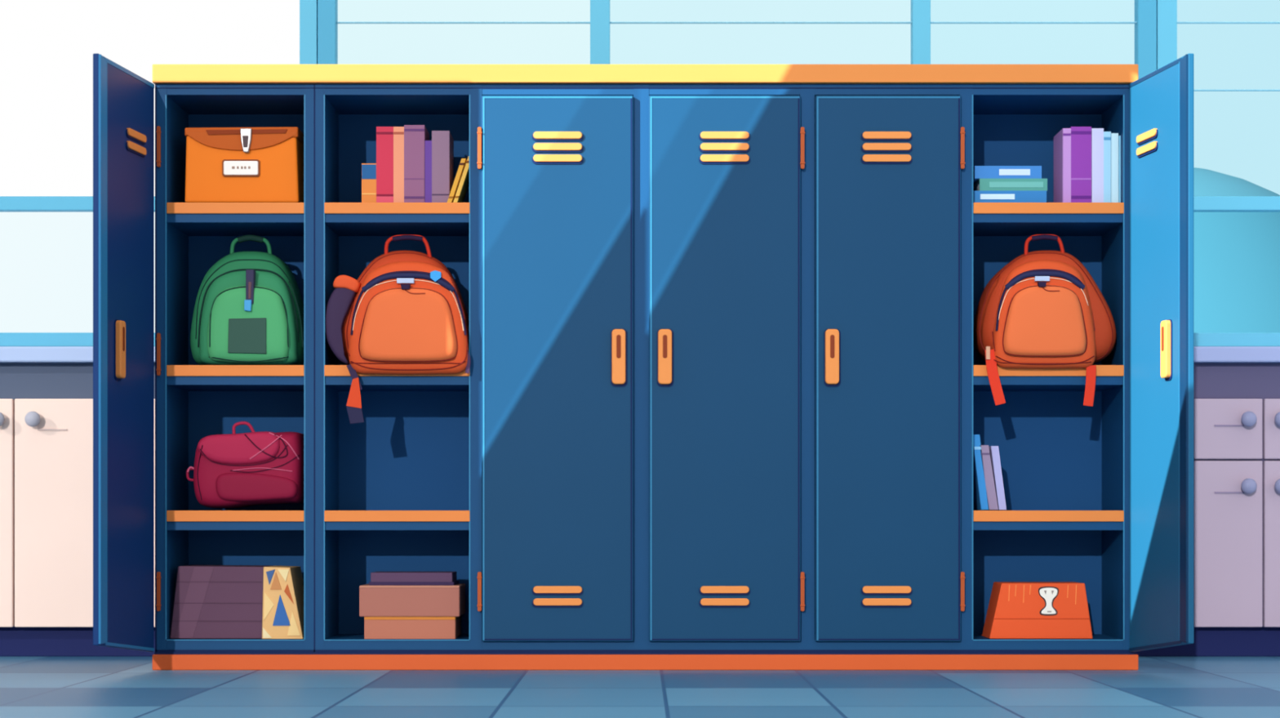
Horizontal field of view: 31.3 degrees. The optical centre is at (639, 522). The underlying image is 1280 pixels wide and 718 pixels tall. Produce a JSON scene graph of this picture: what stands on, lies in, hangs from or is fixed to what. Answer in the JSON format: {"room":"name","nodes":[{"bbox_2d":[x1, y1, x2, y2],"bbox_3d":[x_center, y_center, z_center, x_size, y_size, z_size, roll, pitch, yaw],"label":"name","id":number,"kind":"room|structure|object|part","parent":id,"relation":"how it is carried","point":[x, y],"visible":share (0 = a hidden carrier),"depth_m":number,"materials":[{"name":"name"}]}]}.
{"room":"school locker area","nodes":[
{"label":"school locker area","id":0,"kind":"room"},
{"bbox_2d":[0,656,1279,717],"bbox_3d":[0.000,0.500,3.450,10.000,0.100,9.900,0,0,0],"label":"floor","id":1,"kind":"structure","parent":0,"point":[31,686],"depth_m":6.01,"materials":[{"name":"tile"}]},
{"bbox_2d":[0,346,155,656],"bbox_3d":[-2.160,-0.068,7.922,1.500,1.037,0.665,0,0,0],"label":"base cabinet","id":2,"kind":"object","parent":1,"relation":"on","point":[46,392],"visible":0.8,"depth_m":7.64,"materials":[{"name":"white wood"}]},
{"bbox_3d":[-2.141,-0.345,7.617,0.052,0.052,0.055,0,0,0],"label":"knob","id":3,"kind":"part","parent":2,"relation":"part of","materials":[{"name":"grey metal"}]},
{"bbox_3d":[-2.022,-0.345,7.617,0.052,0.052,0.055,0,0,0],"label":"knob","id":4,"kind":"part","parent":2,"relation":"part of","materials":[{"name":"grey metal"}]},
{"bbox_2d":[0,346,155,363],"bbox_3d":[-2.160,-0.561,7.933,1.500,0.052,0.645,0,0,0],"label":"countertop","id":5,"kind":"structure","parent":2,"relation":"on","point":[8,354],"depth_m":7.61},
{"bbox_2d":[93,53,1193,669],"bbox_3d":[0.010,-0.475,6.946,3.149,1.850,0.831,0,0,0],"label":"lockers","id":6,"kind":"object","parent":1,"relation":"on","point":[721,403],"visible":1,"depth_m":6.98,"materials":[{"name":"blue metal"}]},
{"bbox_3d":[-1.526,-0.504,6.680,0.004,0.177,0.053,0,0,8],"label":"handle plate","id":7,"kind":"part","parent":6,"relation":"part of","materials":[{"name":"orange metal"}]},
{"bbox_3d":[-1.519,-0.506,6.680,0.020,0.168,0.045,0,0,8],"label":"handle","id":8,"kind":"part","parent":6,"relation":"part of","materials":[{"name":"orange metal"}]},
{"bbox_3d":[-1.525,-0.473,6.761,0.018,1.736,0.460,0,0,8],"label":"panel","id":9,"kind":"part","parent":6,"relation":"part of","materials":[{"name":"blue metal"}]},
{"bbox_2d":[125,128,146,157],"bbox_3d":[-1.505,-1.134,6.825,0.032,0.066,0.156,0,0,0],"label":"vent","id":10,"kind":"object","parent":6,"relation":"attached to","point":[135,138],"depth_m":6.82,"materials":[{"name":"orange metal"}]},
{"bbox_2d":[169,564,303,638],"bbox_3d":[-1.241,0.245,7.138,0.409,0.223,0.224,0,0,0],"label":"box","id":11,"kind":"object","parent":6,"relation":"in","point":[211,601],"visible":1,"depth_m":7.03,"materials":[{"name":"purple cardboard"}]},
{"bbox_2d":[184,126,303,202],"bbox_3d":[-1.225,-1.100,7.144,0.351,0.232,0.271,0,0,0],"label":"bag","id":12,"kind":"object","parent":6,"relation":"on","point":[224,164],"visible":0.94,"depth_m":7.03,"materials":[{"name":"orange leather"}]},
{"bbox_3d":[-1.225,-1.200,7.152,0.349,0.032,0.256,0,0,0],"label":"lid","id":13,"kind":"part","parent":12,"relation":"part of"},
{"bbox_2d":[186,421,303,508],"bbox_3d":[-1.218,-0.179,7.099,0.360,0.268,0.242,0,0,0],"label":"duffel bag","id":14,"kind":"object","parent":6,"relation":"in","point":[242,469],"visible":0.98,"depth_m":6.99,"materials":[{"name":"red fabric"}]},
{"bbox_3d":[-1.223,-0.290,7.060,0.074,0.046,0.010,0,0,0],"label":"handle","id":15,"kind":"part","parent":14,"relation":"part of","materials":[{"name":"red fabric"}]},
{"bbox_2d":[190,234,303,364],"bbox_3d":[-1.213,-0.690,7.104,0.365,0.409,0.273,0,0,0],"label":"backpack","id":16,"kind":"object","parent":6,"relation":"in","point":[248,309],"visible":0.97,"depth_m":7.01,"materials":[{"name":"green fabric"}]},
{"bbox_3d":[-1.206,-0.631,7.052,0.301,0.292,0.096,0,0,0],"label":"panel","id":17,"kind":"part","parent":16,"relation":"part of","materials":[{"name":"green fabric"}]},
{"bbox_3d":[-1.208,-0.860,7.100,0.132,0.063,0.013,0,0,0],"label":"handle","id":18,"kind":"part","parent":16,"relation":"part of","materials":[{"name":"green fabric"}]},
{"bbox_2d":[324,234,471,423],"bbox_3d":[-0.742,-0.596,7.080,0.452,0.589,0.320,0,0,0],"label":"backpack","id":19,"kind":"object","parent":6,"relation":"in","point":[406,313],"visible":0.98,"depth_m":6.95,"materials":[{"name":"orange fabric"}]},
{"bbox_3d":[-0.712,-0.725,6.940,0.052,0.035,0.040,0,0,0],"label":"zip pull","id":20,"kind":"part","parent":19,"relation":"part of","materials":[{"name":"white metal"}]},
{"bbox_3d":[-0.716,-0.853,7.060,0.148,0.073,0.012,0,0,0],"label":"handle","id":21,"kind":"part","parent":19,"relation":"part of","materials":[{"name":"fabric"}]},
{"bbox_2d":[359,571,465,638],"bbox_3d":[-0.709,0.257,7.150,0.309,0.206,0.240,0,0,0],"label":"stacked boxes","id":22,"kind":"object","parent":6,"relation":"in","point":[393,604],"visible":1,"depth_m":7.04},
{"bbox_2d":[361,124,469,202],"bbox_3d":[-0.688,-1.107,7.137,0.344,0.242,0.186,0,0,0],"label":"books","id":23,"kind":"object","parent":6,"relation":"on","point":[410,166],"visible":0.88,"depth_m":7.06,"materials":[{"name":"paper"}]},
{"bbox_2d":[532,131,582,607],"bbox_3d":[-0.252,-0.467,6.979,0.156,1.452,0.012,0,0,0],"label":"vent","id":24,"kind":"object","parent":6,"relation":"attached to","point":[557,156],"depth_m":6.98,"materials":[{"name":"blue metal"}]},
{"bbox_3d":[-0.252,-0.471,6.991,0.464,1.668,0.018,0,0,0],"label":"panel","id":25,"kind":"part","parent":6,"relation":"part of","materials":[{"name":"blue metal"}]},
{"bbox_3d":[-0.065,-0.506,6.974,0.042,0.168,0.020,0,0,0],"label":"handle","id":26,"kind":"part","parent":6,"relation":"part of","materials":[{"name":"orange metal"}]},
{"bbox_3d":[-0.064,-0.504,6.981,0.050,0.177,0.004,0,0,0],"label":"handle plate","id":27,"kind":"part","parent":6,"relation":"part of","materials":[{"name":"orange metal"}]},
{"bbox_3d":[0.076,-0.506,6.974,0.042,0.168,0.020,0,0,0],"label":"handle","id":28,"kind":"part","parent":6,"relation":"part of","materials":[{"name":"orange metal"}]},
{"bbox_3d":[0.077,-0.504,6.981,0.050,0.177,0.004,0,0,0],"label":"handle plate","id":29,"kind":"part","parent":6,"relation":"part of","materials":[{"name":"orange metal"}]},
{"bbox_3d":[0.259,-0.471,6.991,0.464,1.668,0.018,0,0,0],"label":"panel","id":30,"kind":"part","parent":6,"relation":"part of","materials":[{"name":"blue metal"}]},
{"bbox_3d":[0.587,-0.504,6.981,0.050,0.177,0.004,0,0,0],"label":"handle plate","id":31,"kind":"part","parent":6,"relation":"part of","materials":[{"name":"orange metal"}]},
{"bbox_3d":[0.586,-0.506,6.974,0.042,0.168,0.020,0,0,0],"label":"handle","id":32,"kind":"part","parent":6,"relation":"part of","materials":[{"name":"orange metal"}]},
{"bbox_3d":[0.759,-0.471,6.991,0.445,1.668,0.018,0,0,0],"label":"panel","id":33,"kind":"part","parent":6,"relation":"part of","materials":[{"name":"blue metal"}]},
{"bbox_2d":[973,434,1006,509],"bbox_3d":[1.076,-0.156,7.114,0.105,0.231,0.151,0,0,0],"label":"leaning books","id":34,"kind":"object","parent":6,"relation":"in","point":[988,493],"visible":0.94,"depth_m":7.04,"materials":[{"name":"blue paper"}]},
{"bbox_2d":[973,165,1047,202],"bbox_3d":[1.143,-1.044,7.149,0.227,0.113,0.202,0,0,0],"label":"book stack","id":35,"kind":"object","parent":6,"relation":"on","point":[991,184],"visible":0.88,"depth_m":7.05,"materials":[{"name":"blue paper"}]},
{"bbox_2d":[982,581,1093,638],"bbox_3d":[1.236,0.272,7.118,0.318,0.171,0.164,0,0,0],"label":"box","id":36,"kind":"object","parent":6,"relation":"in","point":[1015,609],"visible":1,"depth_m":7.04,"materials":[{"name":"orange cardboard"}]},
{"bbox_2d":[973,234,1116,406],"bbox_3d":[1.258,-0.623,7.080,0.439,0.537,0.320,0,0,0],"label":"backpack","id":37,"kind":"object","parent":6,"relation":"in","point":[1042,309],"visible":1,"depth_m":6.95,"materials":[{"name":"orange fabric"}]},
{"bbox_3d":[1.221,-0.731,6.940,0.045,0.034,0.040,0,0,0],"label":"zip pull","id":38,"kind":"part","parent":37,"relation":"part of","materials":[{"name":"silver metal"}]},
{"bbox_3d":[1.251,-0.856,7.060,0.128,0.070,0.012,0,0,0],"label":"handle","id":39,"kind":"part","parent":37,"relation":"part of","materials":[{"name":"fabric"}]},
{"bbox_2d":[1053,126,1120,202],"bbox_3d":[1.397,-1.104,7.134,0.186,0.234,0.171,0,0,0],"label":"books","id":40,"kind":"object","parent":6,"relation":"on","point":[1087,159],"visible":0.9,"depth_m":7.05,"materials":[{"name":"purple paper"}]},
{"bbox_2d":[1136,128,1158,157],"bbox_3d":[1.516,-1.134,6.832,0.035,0.066,0.156,0,0,0],"label":"vent","id":41,"kind":"object","parent":6,"relation":"attached to","point":[1147,139],"depth_m":6.83,"materials":[{"name":"yellow metal"}]},
{"bbox_3d":[1.540,-0.473,6.759,0.018,1.736,0.460,0,0,-9],"label":"panel","id":42,"kind":"part","parent":6,"relation":"part of","materials":[{"name":"blue metal"}]},
{"bbox_3d":[1.536,-0.506,6.673,0.020,0.168,0.045,0,0,-9],"label":"handle","id":43,"kind":"part","parent":6,"relation":"part of","materials":[{"name":"yellow metal"}]},
{"bbox_3d":[1.543,-0.504,6.673,0.004,0.177,0.053,0,0,-9],"label":"handle plate","id":44,"kind":"part","parent":6,"relation":"part of","materials":[{"name":"yellow metal"}]},
{"bbox_2d":[1136,346,1279,656],"bbox_3d":[2.160,-0.068,7.922,1.500,1.037,0.665,0,0,0],"label":"base cabinet","id":45,"kind":"object","parent":1,"relation":"on","point":[1237,388],"visible":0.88,"depth_m":7.64,"materials":[{"name":"white wood"}]},
{"bbox_2d":[1193,346,1279,363],"bbox_3d":[2.160,-0.561,7.933,1.500,0.052,0.645,0,0,0],"label":"countertop","id":46,"kind":"structure","parent":45,"relation":"on","point":[1202,354],"depth_m":7.61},
{"bbox_3d":[2.027,-0.122,7.617,0.052,0.052,0.055,0,0,0],"label":"knob","id":47,"kind":"part","parent":45,"relation":"part of","materials":[{"name":"grey metal"}]},
{"bbox_3d":[2.027,-0.345,7.617,0.052,0.052,0.055,0,0,0],"label":"knob","id":48,"kind":"part","parent":45,"relation":"part of","materials":[{"name":"grey metal"}]},
{"bbox_3d":[2.138,-0.122,7.617,0.052,0.052,0.055,0,0,0],"label":"knob","id":49,"kind":"part","parent":45,"relation":"part of","materials":[{"name":"grey metal"}]},
{"bbox_3d":[2.138,-0.345,7.617,0.052,0.052,0.055,0,0,0],"label":"knob","id":50,"kind":"part","parent":45,"relation":"part of","materials":[{"name":"grey metal"}]},
{"bbox_3d":[0.000,-0.094,8.320,10.000,1.087,0.120,0,0,0],"label":"wall","id":51,"kind":"structure","parent":0,"visible":0},
{"bbox_2d":[0,0,1279,346],"bbox_3d":[0.000,-1.598,8.310,7.200,1.921,0.100,0,0,0],"label":"frame","id":52,"kind":"object","parent":51,"relation":"on","point":[1155,23],"visible":0.14,"depth_m":8.27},
{"label":"outside","id":53,"kind":"structure","parent":0,"visible":0},
{"bbox_2d":[1193,167,1279,332],"bbox_3d":[4.695,0.950,21.000,6.000,8.425,6.000,0,0,0],"label":"hill","id":54,"kind":"structure","parent":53,"point":[1237,254],"depth_m":19.01,"materials":[{"name":"blue"}]}
]}

